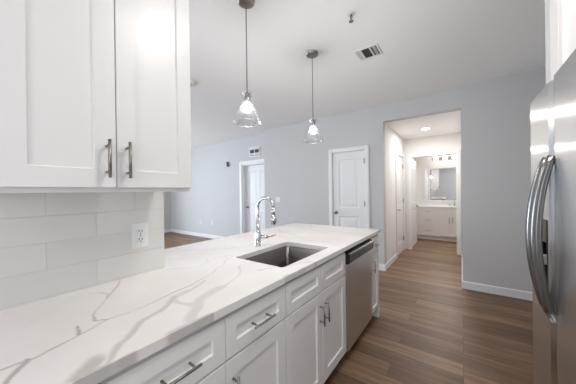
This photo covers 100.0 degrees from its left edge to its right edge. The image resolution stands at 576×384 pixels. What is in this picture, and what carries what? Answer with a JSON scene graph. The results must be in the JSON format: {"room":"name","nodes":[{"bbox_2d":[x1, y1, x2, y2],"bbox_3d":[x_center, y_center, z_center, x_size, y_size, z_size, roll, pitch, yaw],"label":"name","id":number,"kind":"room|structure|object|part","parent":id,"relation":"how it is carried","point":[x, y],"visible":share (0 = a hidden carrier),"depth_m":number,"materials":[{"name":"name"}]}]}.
{"room":"kitchen","nodes":[
{"label":"kitchen","id":0,"kind":"room"},
{"bbox_2d":[164,192,170,229],"bbox_3d":[-6.108,0.039,5.484,0.120,2.718,6.988,-1,0,36],"label":"wall","id":1,"kind":"structure","parent":0,"point":[167,195],"depth_m":8.19,"materials":[{"name":"grey paint"}]},
{"bbox_2d":[171,134,263,236],"bbox_3d":[-2.123,-0.017,7.017,4.568,2.718,0.150,-1,0,36],"label":"wall","id":2,"kind":"structure","parent":0,"point":[214,194],"depth_m":6.90,"materials":[{"name":"grey paint"}]},
{"bbox_2d":[164,229,221,238],"bbox_3d":[-3.218,1.308,6.471,3.400,0.100,2.038,-1,0,36],"label":"baseboard","id":3,"kind":"structure","parent":2,"relation":"attached to","point":[167,230],"depth_m":7.51,"materials":[{"name":"white paint"}]},
{"bbox_2d":[239,159,264,233],"bbox_3d":[-0.756,0.266,6.025,1.110,2.120,0.173,-1,0,36],"label":"door","id":4,"kind":"structure","parent":2,"relation":"in","point":[251,172],"depth_m":6.20,"materials":[{"name":"white paint"}]},
{"bbox_2d":[249,146,259,156],"bbox_3d":[-0.830,-0.998,5.977,0.360,0.250,0.014,-1,0,36],"label":"air vent","id":5,"kind":"object","parent":2,"relation":"in","point":[253,151],"visible":1,"depth_m":5.97,"materials":[{"name":"white plastic"}]},
{"bbox_2d":[164,232,532,383],"bbox_3d":[-1.271,1.386,4.209,9.600,0.100,10.930,-1,0,36],"label":"floor","id":6,"kind":"structure","parent":0,"point":[428,329],"depth_m":2.27,"materials":[{"name":"brown wood"}]},
{"bbox_2d":[99,285,286,383],"bbox_3d":[-0.466,0.891,1.065,0.666,0.882,0.751,-1,0,36],"label":"base cabinet","id":7,"kind":"object","parent":6,"relation":"on","point":[246,345],"visible":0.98,"depth_m":0.91,"materials":[{"name":"white paint"}]},
{"bbox_3d":[-0.347,0.547,0.744,0.019,0.158,0.373,-1,0,36],"label":"drawer","id":8,"kind":"part","parent":7,"relation":"part of","materials":[{"name":"white paint"}]},
{"bbox_3d":[-0.326,0.551,0.729,0.041,0.010,0.130,-1,0,36],"label":"handle","id":9,"kind":"part","parent":7,"relation":"part of","materials":[{"name":"silver metal"}]},
{"bbox_3d":[-0.342,0.922,0.745,0.019,0.575,0.373,-1,0,36],"label":"door","id":10,"kind":"part","parent":7,"relation":"part of","materials":[{"name":"white paint"}]},
{"bbox_3d":[-0.194,0.754,0.907,0.037,0.130,0.010,-1,0,36],"label":"handle","id":11,"kind":"part","parent":7,"relation":"part of","materials":[{"name":"silver metal"}]},
{"bbox_3d":[-0.128,0.544,1.050,0.019,0.158,0.373,-1,0,36],"label":"drawer","id":12,"kind":"part","parent":7,"relation":"part of","materials":[{"name":"white paint"}]},
{"bbox_3d":[-0.123,0.918,1.051,0.019,0.575,0.373,-1,0,36],"label":"door","id":13,"kind":"part","parent":7,"relation":"part of","materials":[{"name":"white paint"}]},
{"bbox_3d":[-0.107,0.547,1.035,0.041,0.010,0.130,-1,0,36],"label":"handle","id":14,"kind":"part","parent":7,"relation":"part of","materials":[{"name":"silver metal"}]},
{"bbox_2d":[283,252,346,383],"bbox_3d":[-0.025,0.884,1.680,0.666,0.882,0.759,-1,0,36],"label":"base cabinet","id":15,"kind":"object","parent":6,"relation":"on","point":[315,300],"visible":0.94,"depth_m":1.46,"materials":[{"name":"white paint"}]},
{"bbox_2d":[0,223,379,383],"bbox_3d":[-0.418,0.431,1.544,1.092,0.030,3.252,-1,0,36],"label":"countertop","id":16,"kind":"structure","parent":15,"relation":"on","point":[90,335],"depth_m":0.88,"materials":[{"name":"white stone"}]},
{"bbox_2d":[254,197,275,246],"bbox_3d":[-0.171,0.223,1.833,0.192,0.378,0.067,-1,0,18],"label":"kitchen faucet","id":17,"kind":"object","parent":16,"relation":"on","point":[258,236],"visible":1,"depth_m":1.84,"materials":[{"name":"silver metal"}]},
{"bbox_3d":[-0.171,0.170,1.828,0.165,0.272,0.025,-1,0,26],"label":"spout","id":18,"kind":"part","parent":17,"relation":"part of","materials":[{"name":"silver metal"}]},
{"bbox_3d":[-0.153,0.340,1.840,0.123,0.034,0.031,-1,0,13],"label":"lever handle","id":19,"kind":"part","parent":17,"relation":"part of","materials":[{"name":"silver metal"}]},
{"bbox_2d":[245,245,321,266],"bbox_3d":[-0.017,0.550,1.655,0.426,0.217,0.609,-1,0,36],"label":"sink","id":20,"kind":"object","parent":16,"relation":"in","point":[284,256],"visible":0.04,"depth_m":1.90,"materials":[{"name":"grey metal"}]},
{"bbox_3d":[0.093,0.540,1.358,0.019,0.158,0.377,-1,0,36],"label":"false drawer","id":21,"kind":"part","parent":15,"relation":"part of","materials":[{"name":"white paint"}]},
{"bbox_3d":[0.098,0.914,1.359,0.019,0.575,0.377,-1,0,36],"label":"door","id":22,"kind":"part","parent":15,"relation":"part of","materials":[{"name":"white paint"}]},
{"bbox_3d":[0.210,0.747,1.470,0.037,0.130,0.010,-1,0,36],"label":"handle","id":23,"kind":"part","parent":15,"relation":"part of","materials":[{"name":"silver metal"}]},
{"bbox_3d":[0.248,0.747,1.522,0.037,0.130,0.010,-1,0,36],"label":"handle","id":24,"kind":"part","parent":15,"relation":"part of","materials":[{"name":"silver metal"}]},
{"bbox_3d":[0.314,0.536,1.666,0.019,0.158,0.377,-1,0,36],"label":"false drawer","id":25,"kind":"part","parent":15,"relation":"part of","materials":[{"name":"white paint"}]},
{"bbox_3d":[0.319,0.911,1.667,0.019,0.575,0.377,-1,0,36],"label":"door","id":26,"kind":"part","parent":15,"relation":"part of","materials":[{"name":"white paint"}]},
{"bbox_2d":[339,239,373,362],"bbox_3d":[0.385,0.884,2.231,0.633,0.868,0.600,-1,0,36],"label":"dishwasher","id":27,"kind":"object","parent":6,"relation":"on","point":[358,274],"visible":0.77,"depth_m":1.99,"materials":[{"name":"grey metal"}]},
{"bbox_3d":[0.607,0.874,2.072,0.043,0.653,0.600,-1,0,36],"label":"door","id":28,"kind":"part","parent":27,"relation":"part of","materials":[{"name":"silver metal"}]},
{"bbox_3d":[0.611,0.496,2.065,0.065,0.096,0.600,-1,0,36],"label":"control panel","id":29,"kind":"part","parent":27,"relation":"part of","materials":[{"name":"black plastic"}]},
{"bbox_2d":[369,234,379,317],"bbox_3d":[0.633,0.873,2.596,0.666,0.882,0.266,-1,0,36],"label":"base cabinet","id":30,"kind":"object","parent":6,"relation":"on","point":[374,252],"visible":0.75,"depth_m":2.45,"materials":[{"name":"white paint"}]},
{"bbox_3d":[0.856,0.528,2.421,0.019,0.158,0.246,-1,0,36],"label":"drawer","id":31,"kind":"part","parent":30,"relation":"part of","materials":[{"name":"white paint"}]},
{"bbox_3d":[0.861,0.902,2.421,0.019,0.575,0.246,-1,0,36],"label":"door","id":32,"kind":"part","parent":30,"relation":"part of","materials":[{"name":"white paint"}]},
{"bbox_3d":[0.690,0.872,2.708,0.629,0.882,0.016,-1,0,36],"label":"panel","id":33,"kind":"part","parent":30,"relation":"part of","materials":[{"name":"white paint"}]},
{"bbox_2d":[417,208,456,241],"bbox_3d":[4.267,0.836,6.347,1.685,0.845,0.584,-1,0,36],"label":"vanity cabinet","id":34,"kind":"object","parent":6,"relation":"on","point":[432,223],"visible":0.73,"depth_m":6.31,"materials":[{"name":"white paint"}]},
{"bbox_3d":[3.741,1.015,6.425,0.391,0.270,0.019,-1,0,36],"label":"drawer","id":35,"kind":"part","parent":34,"relation":"part of","materials":[{"name":"white paint"}]},
{"bbox_3d":[3.737,0.743,6.424,0.391,0.265,0.019,-1,0,36],"label":"drawer","id":36,"kind":"part","parent":34,"relation":"part of","materials":[{"name":"white paint"}]},
{"bbox_3d":[3.734,0.520,6.423,0.391,0.170,0.019,-1,0,36],"label":"drawer","id":37,"kind":"part","parent":34,"relation":"part of","materials":[{"name":"white paint"}]},
{"bbox_2d":[417,202,455,207],"bbox_3d":[4.274,0.355,6.355,1.715,0.114,0.553,-1,0,36],"label":"countertop","id":38,"kind":"structure","parent":34,"relation":"on","point":[421,204],"depth_m":6.62,"materials":[{"name":"white stone"}]},
{"bbox_3d":[4.027,0.877,6.217,0.271,0.540,0.019,-1,0,36],"label":"door","id":39,"kind":"part","parent":34,"relation":"part of","materials":[{"name":"white paint"}]},
{"bbox_3d":[4.134,0.515,6.136,0.546,0.170,0.019,-1,0,36],"label":"false drawer","id":40,"kind":"part","parent":34,"relation":"part of","materials":[{"name":"white paint"}]},
{"bbox_3d":[4.250,0.874,6.057,0.271,0.540,0.019,-1,0,36],"label":"door","id":41,"kind":"part","parent":34,"relation":"part of","materials":[{"name":"white paint"}]},
{"bbox_2d":[525,49,575,383],"bbox_3d":[1.325,0.418,0.728,0.844,1.782,0.910,-1,0,36],"label":"refrigerator","id":42,"kind":"object","parent":6,"relation":"on","point":[550,224],"visible":1,"depth_m":0.96,"materials":[{"name":"grey metal"}]},
{"bbox_3d":[1.078,0.184,1.040,0.083,0.665,0.038,-1,0,36],"label":"handle","id":43,"kind":"part","parent":42,"relation":"part of","materials":[{"name":"grey metal"}]},
{"bbox_3d":[1.031,0.185,0.975,0.083,0.665,0.038,-1,0,36],"label":"handle","id":44,"kind":"part","parent":42,"relation":"part of","materials":[{"name":"grey metal"}]},
{"bbox_3d":[1.224,0.390,1.126,0.070,1.700,0.380,-1,0,36],"label":"door","id":45,"kind":"part","parent":42,"relation":"part of","materials":[{"name":"silver metal"}]},
{"bbox_3d":[0.957,0.394,0.754,0.070,1.700,0.524,-1,0,36],"label":"door","id":46,"kind":"part","parent":42,"relation":"part of","materials":[{"name":"silver metal"}]},
{"bbox_2d":[264,90,460,264],"bbox_3d":[1.015,-0.054,4.527,3.634,2.718,0.237,-1,0,36],"label":"wall","id":47,"kind":"structure","parent":0,"point":[296,171],"depth_m":4.62,"materials":[{"name":"grey paint"}]},
{"bbox_2d":[328,145,369,228],"bbox_3d":[1.104,0.253,4.355,0.754,2.102,0.203,-1,0,36],"label":"door","id":48,"kind":"structure","parent":47,"relation":"in","point":[349,179],"depth_m":4.33,"materials":[{"name":"white paint"}]},
{"bbox_2d":[189,0,545,147],"bbox_3d":[-2.341,-1.415,2.764,9.600,0.100,7.388,-1,0,36],"label":"ceiling","id":49,"kind":"structure","parent":0,"point":[428,47],"depth_m":2.46,"materials":[{"name":"white paint"}]},
{"bbox_2d":[190,80,196,86],"bbox_3d":[-1.222,-1.362,3.053,0.132,0.036,0.132,-1,0,36],"label":"smoke detector","id":50,"kind":"object","parent":49,"relation":"attached to","point":[192,83],"visible":0.72,"depth_m":3.03,"materials":[{"name":"white plastic"}]},
{"bbox_2d":[233,0,261,124],"bbox_3d":[-0.299,-0.944,1.752,0.206,0.890,0.206,-1,0,36],"label":"pendant light","id":51,"kind":"object","parent":49,"relation":"hanging from","point":[245,4],"visible":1,"depth_m":1.74,"materials":[{"name":"clear glass"}]},
{"bbox_3d":[-0.301,-1.048,1.752,0.006,0.632,0.006,-1,0,-32],"label":"cord","id":52,"kind":"part","parent":51,"relation":"part of","materials":[{"name":"grey plastic"}]},
{"bbox_2d":[243,91,250,102],"bbox_3d":[-0.296,-0.690,1.753,0.056,0.087,0.056,-1,0,-9],"label":"socket","id":53,"kind":"object","parent":51,"relation":"attached to","point":[246,96],"depth_m":1.74,"materials":[{"name":"silver metal"}]},
{"bbox_3d":[-0.295,-0.615,1.753,0.062,0.078,0.062,-1,0,36],"label":"light bulb","id":54,"kind":"part","parent":51,"relation":"part of","materials":[{"name":"white glass"}]},
{"bbox_3d":[-0.295,-0.611,1.753,0.206,0.222,0.206,-1,0,36],"label":"lamp shade","id":55,"kind":"part","parent":51,"relation":"part of","materials":[{"name":"clear glass"}]},
{"bbox_2d":[303,50,322,143],"bbox_3d":[0.249,-0.953,2.438,0.206,0.890,0.206,-1,0,36],"label":"pendant light","id":56,"kind":"object","parent":49,"relation":"hanging from","point":[311,54],"visible":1,"depth_m":2.42,"materials":[{"name":"silver metal"}]},
{"bbox_3d":[0.248,-1.056,2.438,0.006,0.632,0.006,-1,0,13],"label":"cord","id":57,"kind":"part","parent":56,"relation":"part of","materials":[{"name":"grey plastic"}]},
{"bbox_2d":[310,118,315,126],"bbox_3d":[0.253,-0.699,2.439,0.056,0.087,0.056,-1,0,-9],"label":"socket","id":58,"kind":"object","parent":56,"relation":"attached to","point":[312,121],"depth_m":2.42,"materials":[{"name":"silver metal"}]},
{"bbox_3d":[0.254,-0.623,2.439,0.062,0.078,0.062,-1,0,36],"label":"light bulb","id":59,"kind":"part","parent":56,"relation":"part of","materials":[{"name":"white glass"}]},
{"bbox_3d":[0.254,-0.619,2.439,0.206,0.222,0.206,-1,0,36],"label":"lamp shade","id":60,"kind":"part","parent":56,"relation":"part of","materials":[{"name":"clear glass"}]},
{"bbox_2d":[347,12,354,22],"bbox_3d":[0.498,-1.372,1.904,0.060,0.058,0.060,-1,0,36],"label":"sprinkler","id":61,"kind":"object","parent":49,"relation":"attached to","point":[350,14],"visible":1,"depth_m":1.90,"materials":[{"name":"white plastic"}]},
{"bbox_2d":[354,43,382,60],"bbox_3d":[0.808,-1.401,2.435,0.230,0.009,0.215,-1,0,36],"label":"ceiling vent","id":62,"kind":"object","parent":49,"relation":"in","point":[371,51],"visible":1,"depth_m":2.43,"materials":[{"name":"white plastic"}]},
{"bbox_2d":[385,124,403,262],"bbox_3d":[2.089,0.059,4.798,0.120,2.463,1.669,-1,0,36],"label":"wall","id":63,"kind":"structure","parent":0,"point":[393,141],"depth_m":4.40,"materials":[{"name":"white paint"}]},
{"bbox_2d":[379,253,396,270],"bbox_3d":[1.768,1.246,4.388,0.211,0.100,0.892,-1,0,36],"label":"baseboard","id":64,"kind":"structure","parent":63,"relation":"attached to","point":[387,265],"depth_m":4.10,"materials":[{"name":"white paint"}]},
{"bbox_2d":[395,150,404,257],"bbox_3d":[2.314,0.232,5.063,0.175,2.110,0.820,-1,0,36],"label":"door","id":65,"kind":"structure","parent":63,"relation":"in","point":[399,157],"depth_m":5.06,"materials":[{"name":"white paint"}]},
{"bbox_2d":[385,110,460,138],"bbox_3d":[3.545,-1.243,5.080,2.342,0.100,3.849,-1,0,36],"label":"ceiling","id":66,"kind":"structure","parent":0,"point":[449,122],"depth_m":4.28,"materials":[{"name":"white paint"}]},
{"bbox_2d":[404,132,461,248],"bbox_3d":[3.362,0.042,4.983,2.050,2.463,0.115,-1,0,36],"label":"wall","id":67,"kind":"structure","parent":0,"point":[452,141],"depth_m":5.16,"materials":[{"name":"white paint"}]},
{"bbox_2d":[406,149,461,255],"bbox_3d":[3.331,0.209,5.494,0.988,2.127,0.953,-1,0,36],"label":"door","id":68,"kind":"structure","parent":67,"relation":"in","point":[412,205],"depth_m":5.36,"materials":[{"name":"white paint"}]},
{"bbox_2d":[415,155,455,202],"bbox_3d":[4.512,0.023,6.585,2.050,2.463,0.100,-1,0,36],"label":"wall","id":69,"kind":"structure","parent":0,"point":[421,162],"depth_m":6.96,"materials":[{"name":"white paint"}]},
{"bbox_2d":[417,202,455,205],"bbox_3d":[4.429,0.333,6.572,1.715,0.075,0.020,-1,0,36],"label":"backsplash","id":70,"kind":"structure","parent":69,"relation":"attached to","point":[418,203],"depth_m":6.77,"materials":[{"name":"white stone"}]},
{"bbox_2d":[424,166,455,201],"bbox_3d":[4.414,-0.219,6.575,1.252,0.980,0.022,-1,0,36],"label":"bathroom mirror","id":71,"kind":"object","parent":69,"relation":"attached to","point":[439,182],"visible":0.51,"depth_m":6.71,"materials":[{"name":"white mirror"}]},
{"bbox_2d":[432,154,455,160],"bbox_3d":[4.361,-0.933,6.519,0.820,0.120,0.164,-1,0,36],"label":"vanity light","id":72,"kind":"object","parent":69,"relation":"attached to","point":[444,157],"visible":0.63,"depth_m":6.58,"materials":[{"name":"silver metal"}]},
{"bbox_2d":[460,67,545,291],"bbox_3d":[2.862,-0.075,3.043,1.098,2.718,0.300,-1,0,36],"label":"wall","id":73,"kind":"structure","parent":0,"point":[495,112],"depth_m":3.03,"materials":[{"name":"grey paint"}]},
{"bbox_2d":[462,264,532,300],"bbox_3d":[3.354,1.226,3.718,1.111,0.100,1.971,-1,0,36],"label":"baseboard","id":74,"kind":"structure","parent":73,"relation":"attached to","point":[508,292],"depth_m":3.03,"materials":[{"name":"white paint"}]},
{"bbox_2d":[545,0,550,83],"bbox_3d":[1.701,-0.056,1.097,0.715,2.718,0.083,-1,0,36],"label":"wall","id":75,"kind":"structure","parent":0,"point":[547,2],"depth_m":1.30,"materials":[{"name":"grey paint"}]},
{"bbox_3d":[-1.704,-0.008,0.044,0.116,2.718,3.285,-1,0,36],"label":"wall","id":76,"kind":"structure","parent":0,"visible":0},
{"bbox_2d":[0,192,164,310],"bbox_3d":[-1.242,0.176,0.578,0.009,0.506,1.887,-1,0,36],"label":"wall tiles","id":77,"kind":"structure","parent":76,"relation":"attached to","point":[52,244],"depth_m":1.02,"materials":[{"name":"white tile"}]},
{"bbox_2d":[131,223,147,248],"bbox_3d":[-0.756,0.224,1.237,0.009,0.125,0.078,-1,0,36],"label":"wall outlet","id":78,"kind":"object","parent":77,"relation":"attached to","point":[139,231],"visible":1,"depth_m":1.23,"materials":[{"name":"white plastic"}]},
{"bbox_2d":[137,236,143,242],"bbox_3d":[-0.754,0.244,1.236,0.003,0.029,0.033,-1,0,36],"label":"receptacle","id":79,"kind":"object","parent":78,"relation":"attached to","point":[140,239],"depth_m":1.23,"materials":[{"name":"grey plastic"}]},
{"bbox_2d":[137,228,143,234],"bbox_3d":[-0.754,0.203,1.236,0.003,0.029,0.033,-1,0,36],"label":"receptacle","id":80,"kind":"object","parent":78,"relation":"attached to","point":[140,231],"depth_m":1.23,"materials":[{"name":"grey plastic"}]},
{"bbox_2d":[0,0,191,192],"bbox_3d":[-0.737,-0.536,0.955,0.383,1.076,0.578,-1,0,36],"label":"upper cabinet","id":81,"kind":"object","parent":76,"relation":"attached to","point":[95,94],"visible":1,"depth_m":0.81,"materials":[{"name":"white paint"}]},
{"bbox_3d":[-0.705,-0.542,0.750,0.019,1.055,0.280,-1,0,36],"label":"door","id":82,"kind":"part","parent":81,"relation":"part of","materials":[{"name":"white paint"}]},
{"bbox_3d":[-0.613,-0.114,0.825,0.037,0.130,0.010,-1,0,36],"label":"handle","id":83,"kind":"part","parent":81,"relation":"part of","materials":[{"name":"silver metal"}]},
{"bbox_3d":[-0.576,-0.114,0.875,0.037,0.130,0.010,-1,0,36],"label":"handle","id":84,"kind":"part","parent":81,"relation":"part of","materials":[{"name":"silver metal"}]},
{"bbox_3d":[-0.537,-0.544,0.985,0.019,1.055,0.292,-1,0,36],"label":"door","id":85,"kind":"part","parent":81,"relation":"part of","materials":[{"name":"white paint"}]},
{"bbox_3d":[1.340,-0.049,-0.105,0.100,2.718,6.592,-1,0,36],"label":"wall","id":86,"kind":"structure","parent":0,"visible":0},
{"bbox_2d":[550,0,575,80],"bbox_3d":[1.379,-0.889,0.662,0.713,0.805,0.980,-1,0,36],"label":"upper cabinet","id":87,"kind":"object","parent":86,"relation":"attached to","point":[562,12],"visible":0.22,"depth_m":1.13,"materials":[{"name":"white paint"}]},
{"bbox_3d":[1.185,-0.887,0.987,0.019,0.795,0.423,-1,0,36],"label":"door","id":88,"kind":"part","parent":87,"relation":"part of","materials":[{"name":"white paint"}]}
]}

